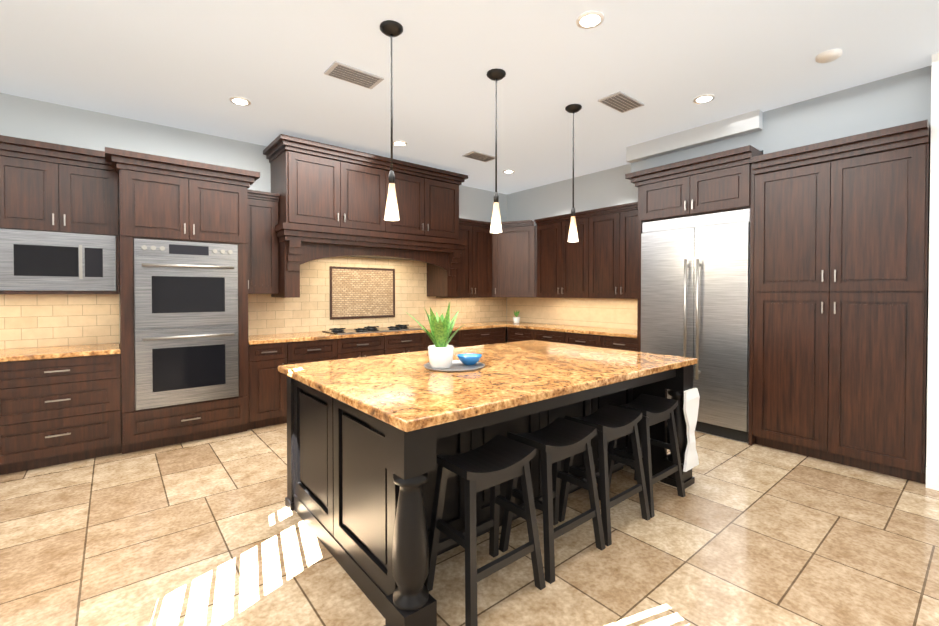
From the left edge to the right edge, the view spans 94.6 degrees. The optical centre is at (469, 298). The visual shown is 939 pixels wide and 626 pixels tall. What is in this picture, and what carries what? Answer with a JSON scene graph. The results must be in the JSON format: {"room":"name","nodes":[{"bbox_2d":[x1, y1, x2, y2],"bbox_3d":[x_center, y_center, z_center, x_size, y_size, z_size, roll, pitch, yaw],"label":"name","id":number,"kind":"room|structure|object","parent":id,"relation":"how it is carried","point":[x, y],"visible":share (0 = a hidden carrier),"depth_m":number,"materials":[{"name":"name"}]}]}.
{"room":"kitchen","nodes":[
{"label":"kitchen","id":0,"kind":"room"},
{"bbox_2d":[0,93,506,348],"bbox_3d":[-2.834,-0.211,4.764,9.160,3.120,0.120,-1,1,-39],"label":"wall","id":1,"kind":"structure","parent":0,"point":[31,119],"depth_m":4.31,"materials":[{"name":"grey paint"}]},
{"bbox_2d":[0,147,7,228],"bbox_3d":[-4.223,-0.624,3.299,0.986,1.122,0.332,-1,1,-39],"label":"upper cabinet","id":2,"kind":"object","parent":1,"relation":"attached to","point":[3,154],"depth_m":3.48,"materials":[{"name":"brown wood"}]},
{"bbox_2d":[0,294,119,348],"bbox_3d":[-4.433,-0.098,3.361,2.667,1.071,0.013,-1,1,-39],"label":"backsplash","id":3,"kind":"structure","parent":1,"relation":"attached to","point":[35,320],"depth_m":3.93,"materials":[{"name":"tile"}]},
{"bbox_2d":[4,147,118,238],"bbox_3d":[-3.594,-0.880,3.812,0.787,0.622,0.332,-1,1,-39],"label":"upper cabinet","id":4,"kind":"object","parent":1,"relation":"attached to","point":[48,187],"depth_m":3.69,"materials":[{"name":"brown wood"}]},
{"bbox_2d":[0,229,115,290],"bbox_3d":[-3.574,-0.316,3.795,0.739,0.495,0.375,-1,1,-39],"label":"microwave","id":5,"kind":"object","parent":4,"relation":"attached to","point":[30,260],"visible":1,"depth_m":3.66,"materials":[{"name":"silver metal"}]},
{"bbox_2d":[247,189,279,293],"bbox_3d":[-2.352,-0.602,4.803,0.374,1.100,0.384,-1,1,-39],"label":"upper cabinet","id":6,"kind":"object","parent":1,"relation":"attached to","point":[263,274],"visible":0.75,"depth_m":4.71,"materials":[{"name":"brown wood"}]},
{"bbox_2d":[263,134,467,297],"bbox_3d":[-1.203,-0.869,5.551,2.504,1.695,0.683,-1,1,-39],"label":"range hood","id":7,"kind":"object","parent":1,"relation":"attached to","point":[332,202],"visible":0.98,"depth_m":5.11,"materials":[{"name":"brown wood"}]},
{"bbox_2d":[248,256,506,334],"bbox_3d":[-0.993,-0.199,6.188,4.227,1.201,0.013,-1,1,-39],"label":"tile backsplash","id":8,"kind":"structure","parent":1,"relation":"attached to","point":[308,310],"depth_m":5.74,"materials":[{"name":"tile"}]},
{"bbox_2d":[329,266,394,319],"bbox_3d":[-1.417,-0.075,5.822,0.940,0.680,0.014,-1,1,-39],"label":"mosaic","id":9,"kind":"object","parent":8,"relation":"attached to","point":[357,292],"visible":1,"depth_m":5.80,"materials":[{"name":"beige tile"}]},
{"bbox_2d":[248,321,532,344],"bbox_3d":[-0.781,0.425,5.952,4.243,0.040,0.656,-1,1,-39],"label":"countertop","id":10,"kind":"structure","parent":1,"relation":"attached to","point":[282,337],"depth_m":5.10,"materials":[{"name":"stone"}]},
{"bbox_2d":[322,324,426,334],"bbox_3d":[-1.204,0.387,5.568,1.220,0.044,0.520,-1,1,-39],"label":"cooktop","id":11,"kind":"object","parent":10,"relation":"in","point":[367,329],"visible":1,"depth_m":5.43,"materials":[{"name":"black metal"}]},
{"bbox_2d":[513,311,519,322],"bbox_3d":[0.761,0.287,6.999,0.138,0.206,0.123,-1,1,-39],"label":"plant","id":12,"kind":"object","parent":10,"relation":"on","point":[516,319],"visible":1,"depth_m":6.96,"materials":[{"name":"green plant"}]},
{"bbox_2d":[436,218,491,297],"bbox_3d":[-0.061,-0.601,6.686,0.845,1.170,0.384,-1,1,-39],"label":"upper cabinet","id":13,"kind":"object","parent":1,"relation":"attached to","point":[474,274],"visible":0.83,"depth_m":6.62,"materials":[{"name":"brown wood"}]},
{"bbox_2d":[0,423,938,625],"bbox_3d":[-0.018,1.443,1.359,9.160,0.100,8.990,-1,1,-39],"label":"floor","id":14,"kind":"structure","parent":0,"point":[213,531],"depth_m":2.35,"materials":[{"name":"tile"}]},
{"bbox_2d":[0,353,121,474],"bbox_3d":[-4.220,0.927,3.117,2.668,0.885,0.646,-1,1,-39],"label":"base cabinet","id":15,"kind":"object","parent":14,"relation":"on","point":[55,411],"visible":1,"depth_m":3.50,"materials":[{"name":"brown wood"}]},
{"bbox_2d":[0,343,120,361],"bbox_3d":[-4.228,0.462,3.119,2.667,0.040,0.656,-1,1,-39],"label":"countertop","id":16,"kind":"structure","parent":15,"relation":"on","point":[24,354],"depth_m":3.59,"materials":[{"name":"stone"}]},
{"bbox_2d":[105,147,259,453],"bbox_3d":[-2.773,0.050,4.236,1.182,2.610,0.738,-1,1,-39],"label":"tall cabinet","id":17,"kind":"object","parent":14,"relation":"on","point":[166,198],"visible":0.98,"depth_m":3.96,"materials":[{"name":"brown wood"}]},
{"bbox_2d":[133,238,238,409],"bbox_3d":[-2.772,0.220,4.238,0.810,1.500,0.710,-1,1,-39],"label":"double oven","id":18,"kind":"object","parent":17,"relation":"in","point":[185,322],"visible":1,"depth_m":3.98,"materials":[{"name":"silver metal"}]},
{"bbox_2d":[247,342,290,429],"bbox_3d":[-2.279,0.907,4.735,0.378,0.884,0.612,-1,1,-39],"label":"base cabinet","id":19,"kind":"object","parent":14,"relation":"on","point":[267,393],"depth_m":4.50,"materials":[{"name":"brown wood"}]},
{"bbox_2d":[291,338,346,363],"bbox_3d":[-1.921,0.903,5.029,0.696,0.884,0.612,-1,1,-39],"label":"base cabinet","id":20,"kind":"object","parent":14,"relation":"on","point":[329,349],"depth_m":4.83,"materials":[{"name":"brown wood"}]},
{"bbox_2d":[343,335,390,358],"bbox_3d":[-1.448,0.898,5.418,0.673,0.884,0.612,-1,1,-39],"label":"base cabinet","id":21,"kind":"object","parent":14,"relation":"on","point":[357,347],"depth_m":5.21,"materials":[{"name":"brown wood"}]},
{"bbox_2d":[391,333,426,353],"bbox_3d":[-1.041,0.893,5.752,0.673,0.884,0.612,-1,1,-39],"label":"base cabinet","id":22,"kind":"object","parent":14,"relation":"on","point":[401,343],"depth_m":5.56,"materials":[{"name":"brown wood"}]},
{"bbox_2d":[427,330,466,349],"bbox_3d":[-0.549,0.888,6.156,0.746,0.884,0.612,-1,1,-39],"label":"base cabinet","id":23,"kind":"object","parent":14,"relation":"on","point":[459,339],"depth_m":6.08,"materials":[{"name":"brown wood"}]},
{"bbox_2d":[424,434,545,625],"bbox_3d":[0.070,1.054,2.067,0.466,0.660,0.366,-1,1,-39],"label":"stool","id":24,"kind":"object","parent":14,"relation":"on","point":[495,462],"visible":0.98,"depth_m":2.03,"materials":[{"name":"black wood"}]},
{"bbox_2d":[467,327,504,345],"bbox_3d":[0.022,0.882,6.626,0.880,0.884,0.612,-1,1,-39],"label":"base cabinet","id":25,"kind":"object","parent":14,"relation":"on","point":[475,337],"depth_m":6.40,"materials":[{"name":"brown wood"}]},
{"bbox_2d":[285,365,694,625],"bbox_3d":[0.207,0.928,3.031,2.484,0.886,1.582,-1,1,-39],"label":"kitchen island","id":26,"kind":"object","parent":14,"relation":"on","point":[359,498],"visible":0.6,"depth_m":2.24,"materials":[{"name":"black wood"}]},
{"bbox_2d":[278,340,696,431],"bbox_3d":[0.204,0.462,3.030,2.480,0.042,1.630,-1,1,-39],"label":"island countertop","id":27,"kind":"structure","parent":26,"relation":"on","point":[407,392],"depth_m":2.46,"materials":[{"name":"stone"}]},
{"bbox_2d":[424,360,484,371],"bbox_3d":[-0.098,0.437,2.814,0.400,0.012,0.400,-1,1,-39],"label":"tray","id":28,"kind":"object","parent":27,"relation":"on","point":[458,366],"visible":0.71,"depth_m":2.75,"materials":[{"name":"white ceramic"}]},
{"bbox_2d":[406,303,464,368],"bbox_3d":[-0.169,0.228,2.759,0.339,0.417,0.396,-1,1,-39],"label":"potted plant","id":29,"kind":"object","parent":28,"relation":"on","point":[440,351],"visible":1,"depth_m":2.70,"materials":[{"name":"green plant"}]},
{"bbox_2d":[457,353,481,364],"bbox_3d":[0.000,0.405,2.868,0.170,0.060,0.170,-1,1,-39],"label":"bowl","id":30,"kind":"object","parent":28,"relation":"on","point":[469,359],"visible":1,"depth_m":2.83,"materials":[{"name":"blue ceramic"}]},
{"bbox_2d":[683,388,699,471],"bbox_3d":[1.608,0.945,3.146,0.218,0.570,0.028,-1,1,-39],"label":"hanging towel","id":31,"kind":"object","parent":26,"relation":"hanging from","point":[691,408],"visible":0.94,"depth_m":3.12,"materials":[{"name":"white fabric"}]},
{"bbox_2d":[499,417,605,583],"bbox_3d":[0.456,1.049,2.384,0.466,0.660,0.366,-1,1,-39],"label":"stool","id":32,"kind":"object","parent":14,"relation":"on","point":[556,441],"visible":0.94,"depth_m":2.35,"materials":[{"name":"black wood"}]},
{"bbox_2d":[508,327,636,351],"bbox_3d":[1.501,0.890,5.988,0.646,0.885,2.197,-1,1,-39],"label":"base cabinet","id":33,"kind":"object","parent":14,"relation":"on","point":[600,341],"visible":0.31,"depth_m":5.68,"materials":[{"name":"brown wood"}]},
{"bbox_2d":[558,404,650,545],"bbox_3d":[0.835,1.045,2.695,0.466,0.660,0.366,-1,1,-39],"label":"stool","id":34,"kind":"object","parent":14,"relation":"on","point":[610,422],"visible":0.92,"depth_m":2.66,"materials":[{"name":"black wood"}]},
{"bbox_2d":[608,394,685,517],"bbox_3d":[1.205,1.042,3.000,0.466,0.660,0.366,-1,1,-39],"label":"stool","id":35,"kind":"object","parent":14,"relation":"on","point":[654,409],"visible":0.75,"depth_m":2.97,"materials":[{"name":"black wood"}]},
{"bbox_2d":[625,145,762,444],"bbox_3d":[2.464,-0.020,4.662,0.859,2.740,1.231,-1,1,-39],"label":"surround","id":36,"kind":"object","parent":14,"relation":"on","point":[722,181],"visible":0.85,"depth_m":4.29,"materials":[{"name":"brown wood"}]},
{"bbox_2d":[641,209,749,443],"bbox_3d":[2.497,0.253,4.628,0.803,2.195,1.058,-1,1,-39],"label":"fridge","id":37,"kind":"object","parent":14,"relation":"on","point":[695,286],"visible":0.77,"depth_m":4.29,"materials":[{"name":"silver metal"}]},
{"bbox_2d":[750,120,930,483],"bbox_3d":[3.205,0.046,3.761,0.859,2.630,1.097,-1,1,-39],"label":"pantry","id":38,"kind":"object","parent":14,"relation":"on","point":[841,291],"visible":0.94,"depth_m":3.47,"materials":[{"name":"brown wood"}]},
{"bbox_2d":[0,0,938,193],"bbox_3d":[-0.018,-1.777,1.317,9.160,0.100,8.990,-1,1,-39],"label":"ceiling","id":39,"kind":"structure","parent":0,"point":[192,65],"depth_m":3.26,"materials":[{"name":"grey paint"}]},
{"bbox_2d":[229,97,250,105],"bbox_3d":[-2.040,-1.755,3.856,0.170,0.010,0.170,-1,1,-39],"label":"recessed light","id":40,"kind":"object","parent":39,"relation":"in","point":[241,101],"visible":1,"depth_m":3.85,"materials":[{"name":"white"}]},
{"bbox_2d":[324,61,383,88],"bbox_3d":[-0.904,-1.746,3.405,0.400,0.014,0.220,-1,1,-39],"label":"ceiling vent","id":41,"kind":"object","parent":39,"relation":"in","point":[347,73],"visible":0.98,"depth_m":3.38,"materials":[{"name":"grey metal"}]},
{"bbox_2d":[380,20,402,220],"bbox_3d":[-0.503,-1.128,2.798,0.150,1.234,0.150,-1,1,-39],"label":"pendant light","id":42,"kind":"object","parent":39,"relation":"hanging from","point":[391,29],"visible":0.98,"depth_m":2.78,"materials":[{"name":"white glass"}]},
{"bbox_2d":[393,140,406,145],"bbox_3d":[-0.797,-1.769,4.943,0.170,0.010,0.170,-1,1,-39],"label":"recessed light","id":43,"kind":"object","parent":39,"relation":"in","point":[399,143],"visible":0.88,"depth_m":4.93,"materials":[{"name":"white"}]},
{"bbox_2d":[462,151,497,161],"bbox_3d":[0.131,-1.772,5.420,0.400,0.014,0.220,-1,1,-39],"label":"ceiling vent","id":44,"kind":"object","parent":39,"relation":"in","point":[479,156],"visible":1,"depth_m":5.39,"materials":[{"name":"grey metal"}]},
{"bbox_2d":[487,68,505,232],"bbox_3d":[0.208,-1.136,3.382,0.150,1.234,0.150,-1,1,-39],"label":"pendant light","id":45,"kind":"object","parent":39,"relation":"hanging from","point":[496,75],"visible":0.98,"depth_m":3.37,"materials":[{"name":"white glass"}]},
{"bbox_2d":[503,170,514,172],"bbox_3d":[0.552,-1.783,6.090,0.170,0.010,0.170,-1,1,-39],"label":"recessed light","id":46,"kind":"object","parent":39,"relation":"in","point":[508,171],"visible":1,"depth_m":6.07,"materials":[{"name":"white"}]},
{"bbox_2d":[565,104,581,241],"bbox_3d":[0.958,-1.144,3.998,0.150,1.234,0.150,-1,1,-39],"label":"pendant light","id":47,"kind":"object","parent":39,"relation":"hanging from","point":[573,109],"visible":0.98,"depth_m":3.98,"materials":[{"name":"grey metal"}]},
{"bbox_2d":[576,11,603,28],"bbox_3d":[0.754,-1.740,2.710,0.170,0.010,0.170,-1,1,-39],"label":"recessed light","id":48,"kind":"object","parent":39,"relation":"in","point":[589,19],"visible":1,"depth_m":2.70,"materials":[{"name":"white"}]},
{"bbox_2d":[598,91,643,112],"bbox_3d":[1.359,-1.752,3.880,0.400,0.014,0.220,-1,1,-39],"label":"ceiling vent","id":49,"kind":"object","parent":39,"relation":"in","point":[620,101],"visible":0.98,"depth_m":3.86,"materials":[{"name":"grey metal"}]},
{"bbox_2d":[693,94,714,103],"bbox_3d":[2.062,-1.754,3.811,0.170,0.010,0.170,-1,1,-39],"label":"recessed light","id":50,"kind":"object","parent":39,"relation":"in","point":[705,98],"visible":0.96,"depth_m":3.79,"materials":[{"name":"white"}]},
{"bbox_2d":[816,49,842,62],"bbox_3d":[2.576,-1.732,3.107,0.150,0.036,0.150,-1,1,-39],"label":"smoke detector","id":51,"kind":"object","parent":39,"relation":"attached to","point":[828,56],"visible":1,"depth_m":3.08,"materials":[{"name":"white plastic"}]},
{"bbox_2d":[507,164,637,341],"bbox_3d":[3.512,-0.204,4.162,0.120,3.120,8.870,-1,1,-39],"label":"wall","id":52,"kind":"structure","parent":0,"point":[606,188],"depth_m":6.41,"materials":[{"name":"grey paint"}]},
{"bbox_2d":[492,220,536,296],"bbox_3d":[0.696,-0.605,6.923,0.678,1.168,0.980,-1,1,-39],"label":"upper cabinet","id":53,"kind":"object","parent":52,"relation":"attached to","point":[514,258],"visible":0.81,"depth_m":6.68,"materials":[{"name":"brown wood"}]},
{"bbox_2d":[535,214,581,297],"bbox_3d":[1.460,-0.568,6.267,0.332,1.114,1.001,-1,1,-39],"label":"upper cabinet","id":54,"kind":"object","parent":52,"relation":"attached to","point":[559,261],"depth_m":6.22,"materials":[{"name":"brown wood"}]},
{"bbox_2d":[506,323,636,337],"bbox_3d":[1.511,0.425,5.987,0.656,0.040,2.192,-1,1,-39],"label":"countertop","id":55,"kind":"structure","parent":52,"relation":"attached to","point":[626,333],"depth_m":5.83,"materials":[{"name":"stone"}]},
{"bbox_2d":[507,297,636,329],"bbox_3d":[1.556,0.194,6.438,0.013,0.409,2.837,-1,1,-39],"label":"tile backsplash","id":56,"kind":"structure","parent":52,"relation":"attached to","point":[620,313],"depth_m":6.38,"materials":[{"name":"tile"}]},
{"bbox_2d":[582,206,637,297],"bbox_3d":[2.002,-0.559,5.607,0.332,1.114,1.000,-1,1,-39],"label":"upper cabinet","id":57,"kind":"object","parent":52,"relation":"attached to","point":[599,259],"depth_m":5.58,"materials":[{"name":"brown wood"}]},
{"bbox_2d":[626,65,931,172],"bbox_3d":[2.865,-1.530,4.332,0.638,0.468,2.458,-1,1,-39],"label":"wall","id":58,"kind":"structure","parent":0,"point":[897,100],"depth_m":3.83,"materials":[{"name":"grey paint"}]},
{"bbox_2d":[926,53,938,469],"bbox_3d":[3.707,-0.192,3.243,0.744,3.120,0.322,-1,1,-39],"label":"wall","id":59,"kind":"structure","parent":0,"point":[932,450],"depth_m":3.11,"materials":[{"name":"white paint"}]},
{"bbox_2d":[926,468,938,490],"bbox_3d":[3.706,1.298,3.251,0.758,0.140,0.337,-1,1,-39],"label":"baseboard return","id":60,"kind":"object","parent":59,"relation":"attached to","point":[932,478],"visible":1,"depth_m":3.12,"materials":[{"name":"white"}]}
]}

